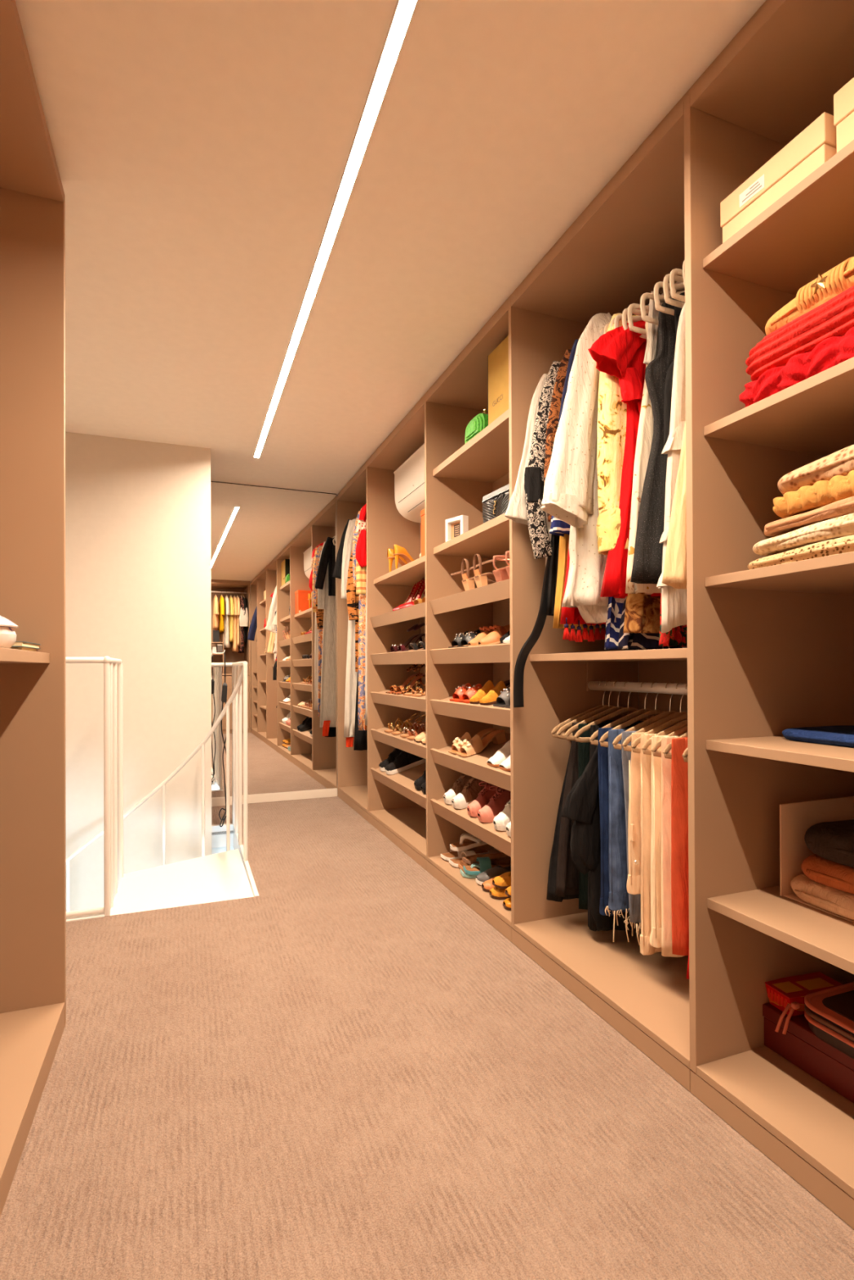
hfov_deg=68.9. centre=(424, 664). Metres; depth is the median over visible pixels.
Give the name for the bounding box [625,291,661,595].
dress
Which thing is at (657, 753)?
hanger
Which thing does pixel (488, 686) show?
shoe
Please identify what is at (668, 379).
dress
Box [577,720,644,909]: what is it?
trousers
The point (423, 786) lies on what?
shoe
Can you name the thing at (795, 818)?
box
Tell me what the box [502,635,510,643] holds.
shoe
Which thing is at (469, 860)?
shoe
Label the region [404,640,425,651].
shoe
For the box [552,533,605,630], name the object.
dress
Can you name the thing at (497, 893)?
shoe
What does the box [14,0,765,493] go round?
ceiling
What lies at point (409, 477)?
air conditioner
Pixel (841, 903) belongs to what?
sweater
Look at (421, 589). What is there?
shoe
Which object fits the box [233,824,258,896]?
trim
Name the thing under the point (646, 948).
trousers
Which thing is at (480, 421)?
handbag
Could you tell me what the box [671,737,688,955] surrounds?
trousers
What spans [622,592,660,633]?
skirt
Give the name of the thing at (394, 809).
wardrobe
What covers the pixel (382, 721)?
shelf
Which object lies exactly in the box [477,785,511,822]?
shoe
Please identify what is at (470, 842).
shoe
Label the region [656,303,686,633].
dress
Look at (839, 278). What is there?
sweater
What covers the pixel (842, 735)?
jeans
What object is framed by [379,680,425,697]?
shelf
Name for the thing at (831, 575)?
shelf
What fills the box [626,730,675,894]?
trousers
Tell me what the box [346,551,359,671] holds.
dress
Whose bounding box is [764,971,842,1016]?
packet
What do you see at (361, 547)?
robe
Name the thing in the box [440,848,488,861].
shoe
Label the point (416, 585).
shoe
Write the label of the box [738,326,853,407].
sweater
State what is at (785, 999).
print
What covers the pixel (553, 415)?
shirt
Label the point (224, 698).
power cable
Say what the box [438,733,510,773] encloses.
shelf
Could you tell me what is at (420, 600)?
shoe
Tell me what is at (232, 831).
trim
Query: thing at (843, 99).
storage box
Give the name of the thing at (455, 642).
shoe
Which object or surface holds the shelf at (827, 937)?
attached to the shelving unit at (771, 649)
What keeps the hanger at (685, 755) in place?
hanging from the wardrobe at (630, 236)
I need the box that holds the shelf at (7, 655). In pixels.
[0,647,49,663]
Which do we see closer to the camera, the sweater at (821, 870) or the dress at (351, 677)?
the sweater at (821, 870)
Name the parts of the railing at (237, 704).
rail, post, post, post, post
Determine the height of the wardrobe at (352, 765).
2.366 m
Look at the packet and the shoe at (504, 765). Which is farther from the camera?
the shoe at (504, 765)
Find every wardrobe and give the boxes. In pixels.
[336,459,421,820]
[366,391,493,871]
[424,293,511,942]
[508,90,691,1091]
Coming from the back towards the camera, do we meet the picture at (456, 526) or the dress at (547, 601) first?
the picture at (456, 526)
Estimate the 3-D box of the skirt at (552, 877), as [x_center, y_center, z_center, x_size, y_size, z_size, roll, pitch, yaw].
[0.641,0.517,2.272,0.442,0.627,0.112,0,0,-21]
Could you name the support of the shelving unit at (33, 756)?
on the floor
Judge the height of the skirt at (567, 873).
0.602 m
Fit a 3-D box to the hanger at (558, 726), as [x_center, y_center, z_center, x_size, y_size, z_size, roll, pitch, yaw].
[0.654,0.160,2.288,0.447,0.205,0.005,0,0,-21]
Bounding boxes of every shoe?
[378,747,402,771]
[384,712,422,732]
[384,750,426,774]
[386,548,407,572]
[386,623,422,653]
[386,663,422,693]
[391,622,425,652]
[391,663,425,694]
[391,714,426,734]
[392,577,425,611]
[393,544,414,568]
[399,578,425,608]
[400,721,426,737]
[403,680,424,695]
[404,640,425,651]
[406,724,426,739]
[411,683,425,697]
[412,641,425,650]
[413,598,422,604]
[413,731,426,742]
[413,768,426,790]
[420,737,426,744]
[420,781,426,793]
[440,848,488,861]
[443,773,471,804]
[448,631,468,648]
[448,728,495,754]
[448,850,475,867]
[449,683,494,702]
[449,833,487,851]
[451,777,485,808]
[456,729,506,756]
[457,629,480,647]
[457,863,511,869]
[458,683,507,703]
[459,862,479,878]
[460,859,511,866]
[461,559,496,591]
[462,853,511,864]
[462,857,511,875]
[466,781,497,817]
[467,623,510,646]
[469,680,510,704]
[472,554,495,587]
[475,865,511,885]
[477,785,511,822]
[478,624,510,645]
[479,680,510,705]
[481,875,497,892]
[486,740,510,767]
[488,886,509,899]
[492,555,509,582]
[492,871,511,888]
[493,686,510,707]
[493,799,511,831]
[498,755,510,770]
[499,630,510,643]
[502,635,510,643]
[502,897,511,910]
[504,698,510,708]
[505,551,509,577]
[505,821,511,836]
[505,886,511,897]
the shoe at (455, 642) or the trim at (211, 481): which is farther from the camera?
the trim at (211, 481)
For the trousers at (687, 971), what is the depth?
1.62 m
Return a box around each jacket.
[332,519,349,578]
[662,422,686,589]
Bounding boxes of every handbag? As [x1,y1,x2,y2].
[464,408,488,443]
[482,484,509,523]
[762,982,853,1103]
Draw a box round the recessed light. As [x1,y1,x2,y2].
[253,0,417,457]
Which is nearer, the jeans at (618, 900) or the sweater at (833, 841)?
the sweater at (833, 841)
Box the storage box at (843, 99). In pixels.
[833,77,853,152]
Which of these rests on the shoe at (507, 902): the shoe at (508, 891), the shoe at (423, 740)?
the shoe at (508, 891)
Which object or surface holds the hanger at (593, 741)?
hanging from the wardrobe at (630, 236)
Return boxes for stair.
[66,662,253,915]
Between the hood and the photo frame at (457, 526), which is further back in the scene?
the hood
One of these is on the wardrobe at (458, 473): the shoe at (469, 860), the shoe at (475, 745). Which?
the shoe at (475, 745)
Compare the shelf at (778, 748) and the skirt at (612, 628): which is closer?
the shelf at (778, 748)
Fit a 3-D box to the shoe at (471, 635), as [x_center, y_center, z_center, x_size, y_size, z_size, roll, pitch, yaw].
[0.268,-0.117,2.828,0.241,0.086,0.093,0,0,-21]
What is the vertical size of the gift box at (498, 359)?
0.297 m
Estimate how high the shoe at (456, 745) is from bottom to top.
0.109 m
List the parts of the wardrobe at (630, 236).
panel, panel, clothes rail, panel, clothes rail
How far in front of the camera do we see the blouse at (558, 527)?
2.06 m
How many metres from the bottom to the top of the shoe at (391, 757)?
0.158 m
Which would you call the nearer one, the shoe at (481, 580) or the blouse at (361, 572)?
the shoe at (481, 580)
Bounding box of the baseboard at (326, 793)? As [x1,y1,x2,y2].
[211,787,337,806]
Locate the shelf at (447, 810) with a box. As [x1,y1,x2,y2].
[436,797,511,839]
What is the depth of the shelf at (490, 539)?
2.81 m
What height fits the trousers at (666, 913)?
0.612 m
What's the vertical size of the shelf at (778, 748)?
0.022 m
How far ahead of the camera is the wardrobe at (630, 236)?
2.18 m
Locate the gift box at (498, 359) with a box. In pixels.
[487,335,508,425]
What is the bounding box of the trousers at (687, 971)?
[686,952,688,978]
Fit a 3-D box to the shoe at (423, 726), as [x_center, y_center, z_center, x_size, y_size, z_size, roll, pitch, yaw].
[0.016,0.357,3.488,0.241,0.113,0.091,0,0,-20]
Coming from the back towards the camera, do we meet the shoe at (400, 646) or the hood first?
the hood
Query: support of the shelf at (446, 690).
attached to the wardrobe at (458, 473)
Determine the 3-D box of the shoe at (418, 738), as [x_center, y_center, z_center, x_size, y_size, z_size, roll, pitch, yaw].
[0.054,0.357,3.385,0.243,0.112,0.091,0,0,-23]
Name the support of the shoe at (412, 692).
on the wardrobe at (394, 809)
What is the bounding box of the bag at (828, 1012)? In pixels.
[774,982,853,1058]
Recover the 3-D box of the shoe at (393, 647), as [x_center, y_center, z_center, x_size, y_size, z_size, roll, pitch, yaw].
[-0.123,-0.162,3.832,0.229,0.185,0.093,0,0,-22]
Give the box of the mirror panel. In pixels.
[210,481,337,797]
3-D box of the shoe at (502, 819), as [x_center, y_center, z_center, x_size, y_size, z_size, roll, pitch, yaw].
[0.387,0.580,2.518,0.248,0.149,0.091,0,0,-23]
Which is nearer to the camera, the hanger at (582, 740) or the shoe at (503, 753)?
the hanger at (582, 740)
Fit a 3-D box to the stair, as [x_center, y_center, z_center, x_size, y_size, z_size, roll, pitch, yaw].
[-1.488,1.605,3.050,1.197,3.230,1.137,0,0,-21]
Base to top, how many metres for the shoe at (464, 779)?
0.149 m
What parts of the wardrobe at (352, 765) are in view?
panel, panel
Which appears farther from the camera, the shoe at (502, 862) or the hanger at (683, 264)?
the shoe at (502, 862)
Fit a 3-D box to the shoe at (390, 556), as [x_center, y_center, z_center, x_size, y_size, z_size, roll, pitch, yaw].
[-0.111,-0.634,3.842,0.245,0.156,0.082,0,0,-21]
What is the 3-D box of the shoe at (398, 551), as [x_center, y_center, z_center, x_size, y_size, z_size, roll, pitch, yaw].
[-0.073,-0.635,3.744,0.245,0.156,0.082,0,0,-21]
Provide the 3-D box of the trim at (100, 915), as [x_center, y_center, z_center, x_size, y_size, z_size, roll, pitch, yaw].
[-1.589,1.026,2.416,0.620,0.028,0.038,0,0,-21]
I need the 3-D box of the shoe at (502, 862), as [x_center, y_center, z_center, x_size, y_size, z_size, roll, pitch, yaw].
[0.285,0.907,2.875,0.245,0.021,0.093,0,0,-18]
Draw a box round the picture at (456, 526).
[453,523,460,537]
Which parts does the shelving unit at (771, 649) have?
panel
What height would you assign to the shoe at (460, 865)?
0.021 m
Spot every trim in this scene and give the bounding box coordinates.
[66,913,104,922]
[210,480,336,494]
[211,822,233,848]
[211,830,233,835]
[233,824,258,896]
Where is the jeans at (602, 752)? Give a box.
[597,724,673,915]
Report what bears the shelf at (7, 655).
attached to the shelving unit at (33, 756)
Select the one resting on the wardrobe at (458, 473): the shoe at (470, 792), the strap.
the shoe at (470, 792)
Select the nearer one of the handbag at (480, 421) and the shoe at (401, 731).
the handbag at (480, 421)
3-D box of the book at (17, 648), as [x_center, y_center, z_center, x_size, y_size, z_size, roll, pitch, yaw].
[-1.084,-0.038,1.601,0.122,0.010,0.165,0,0,-21]
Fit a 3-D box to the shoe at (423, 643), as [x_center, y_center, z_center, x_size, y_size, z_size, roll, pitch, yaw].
[0.050,-0.165,3.381,0.229,0.185,0.093,0,0,-20]
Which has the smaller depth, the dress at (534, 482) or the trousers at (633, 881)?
the trousers at (633, 881)
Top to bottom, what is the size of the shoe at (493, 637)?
0.115 m
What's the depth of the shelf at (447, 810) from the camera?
2.66 m
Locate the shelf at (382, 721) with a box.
[377,715,426,745]
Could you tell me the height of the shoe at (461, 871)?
0.050 m
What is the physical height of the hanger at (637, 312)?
0.224 m
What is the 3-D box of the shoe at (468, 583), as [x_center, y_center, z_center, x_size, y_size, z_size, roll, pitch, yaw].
[0.283,-0.388,2.754,0.243,0.151,0.091,0,0,-22]
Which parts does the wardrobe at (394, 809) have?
panel, panel, panel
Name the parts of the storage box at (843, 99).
lid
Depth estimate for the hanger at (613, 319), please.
1.89 m
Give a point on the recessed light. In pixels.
(404, 10)
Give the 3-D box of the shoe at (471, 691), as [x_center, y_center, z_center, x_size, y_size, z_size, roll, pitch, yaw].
[0.274,0.127,2.813,0.241,0.086,0.093,0,0,-21]
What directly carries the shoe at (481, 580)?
on the wardrobe at (458, 473)
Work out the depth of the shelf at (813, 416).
1.38 m
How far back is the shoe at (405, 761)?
3.82 m
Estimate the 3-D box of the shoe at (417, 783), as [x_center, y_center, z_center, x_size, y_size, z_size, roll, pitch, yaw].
[0.056,0.591,3.373,0.248,0.149,0.091,0,0,-23]
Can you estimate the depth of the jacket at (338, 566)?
4.54 m
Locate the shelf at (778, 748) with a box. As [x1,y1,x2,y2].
[706,735,853,772]
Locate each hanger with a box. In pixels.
[551,680,631,737]
[556,680,645,739]
[564,680,648,740]
[573,680,653,742]
[589,681,678,745]
[599,681,683,746]
[604,292,662,333]
[609,317,635,328]
[612,682,676,749]
[613,290,677,328]
[622,288,684,338]
[622,682,686,751]
[626,302,662,334]
[631,684,687,753]
[640,290,684,324]
[640,718,687,755]
[651,724,687,756]
[653,281,684,315]
[662,273,684,308]
[662,732,687,759]
[669,268,684,302]
[681,747,688,762]
[682,260,684,287]
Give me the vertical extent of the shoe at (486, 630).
0.115 m
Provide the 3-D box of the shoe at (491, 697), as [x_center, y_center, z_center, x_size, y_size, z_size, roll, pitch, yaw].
[0.337,0.115,2.630,0.233,0.107,0.083,0,0,-19]
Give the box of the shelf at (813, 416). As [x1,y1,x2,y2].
[703,356,853,456]
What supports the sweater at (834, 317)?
on the sweater at (833, 351)
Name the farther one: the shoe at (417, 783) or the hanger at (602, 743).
the shoe at (417, 783)
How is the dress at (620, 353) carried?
attached to the wardrobe at (630, 236)
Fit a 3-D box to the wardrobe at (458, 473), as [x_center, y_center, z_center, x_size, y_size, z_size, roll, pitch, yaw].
[0.329,-0.173,2.734,0.374,2.366,0.857,0,0,-21]
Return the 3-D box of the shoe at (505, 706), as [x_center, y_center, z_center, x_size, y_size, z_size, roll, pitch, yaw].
[0.429,0.124,2.408,0.241,0.086,0.093,0,0,-21]
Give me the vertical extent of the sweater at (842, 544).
0.044 m
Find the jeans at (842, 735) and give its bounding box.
[782,724,853,747]
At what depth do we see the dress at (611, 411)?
1.87 m
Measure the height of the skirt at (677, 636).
0.445 m
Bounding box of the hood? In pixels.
[359,503,366,521]
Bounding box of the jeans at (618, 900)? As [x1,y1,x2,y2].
[604,726,670,942]
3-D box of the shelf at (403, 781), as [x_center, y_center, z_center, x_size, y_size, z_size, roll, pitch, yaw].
[0.002,0.642,3.619,0.328,0.104,1.038,0,0,-21]
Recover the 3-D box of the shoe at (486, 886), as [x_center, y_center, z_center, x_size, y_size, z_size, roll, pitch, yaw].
[0.355,0.909,2.618,0.245,0.051,0.091,0,0,-17]
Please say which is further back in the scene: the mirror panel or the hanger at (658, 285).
the mirror panel
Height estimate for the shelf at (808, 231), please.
0.022 m
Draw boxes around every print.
[767,987,770,997]
[770,990,773,1000]
[773,991,777,1001]
[777,994,780,1005]
[781,996,783,1006]
[784,998,786,1008]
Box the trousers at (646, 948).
[640,731,687,955]
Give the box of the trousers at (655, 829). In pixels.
[649,733,683,947]
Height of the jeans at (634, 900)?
0.682 m
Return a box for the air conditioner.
[393,443,424,523]
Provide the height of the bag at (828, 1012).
0.094 m
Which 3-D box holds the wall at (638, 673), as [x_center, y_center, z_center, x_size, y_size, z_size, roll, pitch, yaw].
[0.959,-0.177,2.356,0.080,2.367,6.010,0,0,-21]
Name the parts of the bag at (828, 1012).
zip pull, clear lid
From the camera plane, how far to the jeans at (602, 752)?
2.00 m
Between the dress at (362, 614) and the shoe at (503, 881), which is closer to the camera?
the shoe at (503, 881)
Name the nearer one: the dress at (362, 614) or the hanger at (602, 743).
the hanger at (602, 743)
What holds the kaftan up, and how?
hanging from the hanger
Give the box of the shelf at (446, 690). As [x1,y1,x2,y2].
[440,683,509,706]
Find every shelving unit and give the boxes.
[0,0,66,1217]
[683,0,853,1229]
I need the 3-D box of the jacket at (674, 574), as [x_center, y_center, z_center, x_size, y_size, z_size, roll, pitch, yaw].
[0.830,-0.613,1.631,0.525,0.847,0.105,0,0,-21]
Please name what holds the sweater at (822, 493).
on the sweater at (843, 507)
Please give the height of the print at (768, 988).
0.023 m
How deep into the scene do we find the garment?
1.76 m
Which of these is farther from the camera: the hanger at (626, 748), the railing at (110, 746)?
the railing at (110, 746)
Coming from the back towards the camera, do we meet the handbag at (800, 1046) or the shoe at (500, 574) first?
the shoe at (500, 574)
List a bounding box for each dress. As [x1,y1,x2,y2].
[341,518,357,737]
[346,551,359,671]
[351,511,367,730]
[513,533,559,707]
[524,360,560,559]
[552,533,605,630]
[587,320,660,598]
[595,313,639,555]
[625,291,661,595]
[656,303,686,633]
[659,291,684,576]
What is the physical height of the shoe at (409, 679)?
0.185 m
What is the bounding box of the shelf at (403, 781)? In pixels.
[376,762,426,795]
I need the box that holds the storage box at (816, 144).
[720,111,836,243]
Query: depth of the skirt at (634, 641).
1.89 m
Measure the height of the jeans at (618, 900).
0.672 m
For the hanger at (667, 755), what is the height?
0.205 m
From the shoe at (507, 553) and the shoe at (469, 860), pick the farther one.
the shoe at (469, 860)
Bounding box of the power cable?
[218,650,226,826]
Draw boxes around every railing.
[65,656,121,918]
[211,661,248,861]
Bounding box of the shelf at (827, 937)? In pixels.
[706,885,853,974]
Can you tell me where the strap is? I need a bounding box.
[450,559,497,576]
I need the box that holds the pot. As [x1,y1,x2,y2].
[0,633,16,648]
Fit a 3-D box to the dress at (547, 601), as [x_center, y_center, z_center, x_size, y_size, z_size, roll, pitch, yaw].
[0.589,-0.490,2.216,0.569,1.275,0.095,0,0,-17]
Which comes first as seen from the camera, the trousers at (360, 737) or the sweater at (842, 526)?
the sweater at (842, 526)
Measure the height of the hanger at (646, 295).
0.224 m
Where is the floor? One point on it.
(342, 1069)
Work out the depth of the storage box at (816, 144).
1.30 m
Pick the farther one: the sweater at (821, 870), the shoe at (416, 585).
the shoe at (416, 585)
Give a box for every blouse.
[355,508,366,612]
[503,373,551,566]
[549,338,578,536]
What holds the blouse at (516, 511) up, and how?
hanging from the hanger
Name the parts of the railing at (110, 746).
rail, rail, post, post, post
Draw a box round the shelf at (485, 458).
[432,408,509,483]
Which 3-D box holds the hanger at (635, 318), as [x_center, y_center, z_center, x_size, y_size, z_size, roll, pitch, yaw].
[0.779,-1.088,1.956,0.448,0.224,0.008,0,0,-21]
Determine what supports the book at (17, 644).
on the book at (17, 648)
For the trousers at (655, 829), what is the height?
0.601 m
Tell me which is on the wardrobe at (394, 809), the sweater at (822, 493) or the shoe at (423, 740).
the shoe at (423, 740)
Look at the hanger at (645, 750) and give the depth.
1.80 m
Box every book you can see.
[9,647,37,651]
[10,641,40,648]
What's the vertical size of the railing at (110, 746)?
1.172 m
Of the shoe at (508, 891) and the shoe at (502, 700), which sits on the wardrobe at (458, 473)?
the shoe at (502, 700)
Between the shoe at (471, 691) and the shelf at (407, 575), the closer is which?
the shoe at (471, 691)
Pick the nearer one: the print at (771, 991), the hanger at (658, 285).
the print at (771, 991)
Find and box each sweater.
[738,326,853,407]
[745,285,853,381]
[746,534,853,569]
[752,512,853,556]
[764,256,853,335]
[764,496,853,537]
[773,470,853,518]
[777,444,853,494]
[790,873,853,919]
[800,853,853,894]
[804,819,853,867]
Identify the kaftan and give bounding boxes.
[560,546,605,642]
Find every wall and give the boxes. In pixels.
[65,431,211,911]
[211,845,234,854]
[312,493,337,795]
[638,673,639,709]
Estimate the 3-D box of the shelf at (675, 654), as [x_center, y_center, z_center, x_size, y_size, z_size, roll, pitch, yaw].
[0.761,-0.028,1.969,0.489,0.025,0.837,0,0,-21]
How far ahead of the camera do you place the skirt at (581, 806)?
2.04 m
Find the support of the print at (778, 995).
attached to the packet
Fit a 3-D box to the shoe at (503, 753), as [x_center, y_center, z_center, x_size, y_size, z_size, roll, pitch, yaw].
[0.367,0.359,2.559,0.236,0.099,0.093,0,0,-22]
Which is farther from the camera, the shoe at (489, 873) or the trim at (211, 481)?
the trim at (211, 481)
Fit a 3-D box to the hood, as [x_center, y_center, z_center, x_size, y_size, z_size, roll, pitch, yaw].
[-0.342,-1.037,4.187,0.217,0.171,0.105,0,0,-21]
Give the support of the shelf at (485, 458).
attached to the wardrobe at (458, 473)
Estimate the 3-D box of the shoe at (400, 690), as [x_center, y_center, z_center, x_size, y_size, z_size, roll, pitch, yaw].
[-0.079,0.083,3.719,0.229,0.185,0.093,0,0,-20]
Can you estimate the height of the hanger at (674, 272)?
0.224 m
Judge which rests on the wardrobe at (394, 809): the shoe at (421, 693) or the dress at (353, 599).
the shoe at (421, 693)
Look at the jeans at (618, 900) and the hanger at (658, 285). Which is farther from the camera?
the jeans at (618, 900)
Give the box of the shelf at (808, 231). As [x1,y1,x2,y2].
[702,139,853,295]
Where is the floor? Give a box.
[0,795,853,1279]
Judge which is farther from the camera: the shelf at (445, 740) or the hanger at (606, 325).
the shelf at (445, 740)
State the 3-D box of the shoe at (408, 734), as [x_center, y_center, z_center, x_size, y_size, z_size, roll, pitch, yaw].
[-0.029,0.358,3.606,0.241,0.113,0.091,0,0,-22]
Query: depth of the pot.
1.43 m
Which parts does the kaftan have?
tassel trim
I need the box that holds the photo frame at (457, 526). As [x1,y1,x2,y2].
[444,515,468,542]
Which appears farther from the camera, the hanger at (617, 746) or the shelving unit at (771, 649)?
the hanger at (617, 746)
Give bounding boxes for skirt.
[546,719,630,902]
[555,721,592,897]
[560,722,653,931]
[604,596,648,649]
[617,596,687,649]
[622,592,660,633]
[658,591,687,646]
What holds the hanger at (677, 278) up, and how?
hanging from the wardrobe at (630, 236)
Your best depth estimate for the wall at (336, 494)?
4.88 m
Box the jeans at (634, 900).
[621,728,676,945]
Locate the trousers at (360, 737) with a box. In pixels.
[346,671,367,750]
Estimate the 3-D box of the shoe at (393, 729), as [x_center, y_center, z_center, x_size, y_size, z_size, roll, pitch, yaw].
[-0.138,0.360,3.888,0.241,0.113,0.091,0,0,-22]
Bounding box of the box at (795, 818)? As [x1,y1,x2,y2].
[779,795,853,923]
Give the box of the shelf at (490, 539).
[433,512,509,558]
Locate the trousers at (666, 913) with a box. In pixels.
[661,735,683,957]
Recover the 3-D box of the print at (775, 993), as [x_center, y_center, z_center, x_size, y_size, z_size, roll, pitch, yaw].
[0.841,0.796,1.494,0.002,0.023,0.006,0,0,-15]
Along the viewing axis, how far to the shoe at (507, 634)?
2.52 m
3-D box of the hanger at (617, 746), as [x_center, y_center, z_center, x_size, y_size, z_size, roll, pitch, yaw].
[0.776,0.157,1.971,0.447,0.205,0.005,0,0,-21]
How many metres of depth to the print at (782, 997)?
1.47 m
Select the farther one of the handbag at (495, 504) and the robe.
the robe
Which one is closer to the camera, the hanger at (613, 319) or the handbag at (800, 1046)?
the handbag at (800, 1046)
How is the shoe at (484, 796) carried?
on the wardrobe at (458, 473)
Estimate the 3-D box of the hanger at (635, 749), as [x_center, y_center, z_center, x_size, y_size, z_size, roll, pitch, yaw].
[0.806,0.157,1.891,0.447,0.205,0.005,0,0,-21]
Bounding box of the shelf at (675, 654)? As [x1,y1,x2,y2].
[529,648,687,661]
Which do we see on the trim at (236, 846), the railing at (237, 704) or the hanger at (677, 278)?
the railing at (237, 704)
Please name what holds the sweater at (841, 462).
on the sweater at (822, 493)
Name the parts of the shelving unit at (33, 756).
panel, panel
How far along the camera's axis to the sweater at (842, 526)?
1.24 m
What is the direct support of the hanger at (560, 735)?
hanging from the wardrobe at (630, 236)
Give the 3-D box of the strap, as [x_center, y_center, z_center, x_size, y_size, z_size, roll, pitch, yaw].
[0.222,-0.425,2.720,0.272,0.050,0.024,-1,0,44]
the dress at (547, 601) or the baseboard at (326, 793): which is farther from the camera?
the baseboard at (326, 793)
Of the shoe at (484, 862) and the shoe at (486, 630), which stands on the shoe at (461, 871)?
the shoe at (484, 862)
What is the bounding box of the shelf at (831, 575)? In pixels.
[705,551,853,595]
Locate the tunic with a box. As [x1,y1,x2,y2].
[540,312,618,623]
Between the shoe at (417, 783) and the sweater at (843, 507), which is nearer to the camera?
the sweater at (843, 507)
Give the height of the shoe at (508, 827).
0.149 m
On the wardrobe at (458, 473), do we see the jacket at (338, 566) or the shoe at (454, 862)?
the shoe at (454, 862)
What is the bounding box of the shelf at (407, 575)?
[373,555,425,586]
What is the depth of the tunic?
1.93 m
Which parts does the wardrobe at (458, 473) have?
panel, panel, panel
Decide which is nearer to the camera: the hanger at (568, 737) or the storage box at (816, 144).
the storage box at (816, 144)
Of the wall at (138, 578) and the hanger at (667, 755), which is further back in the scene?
the wall at (138, 578)
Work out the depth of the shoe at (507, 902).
2.38 m

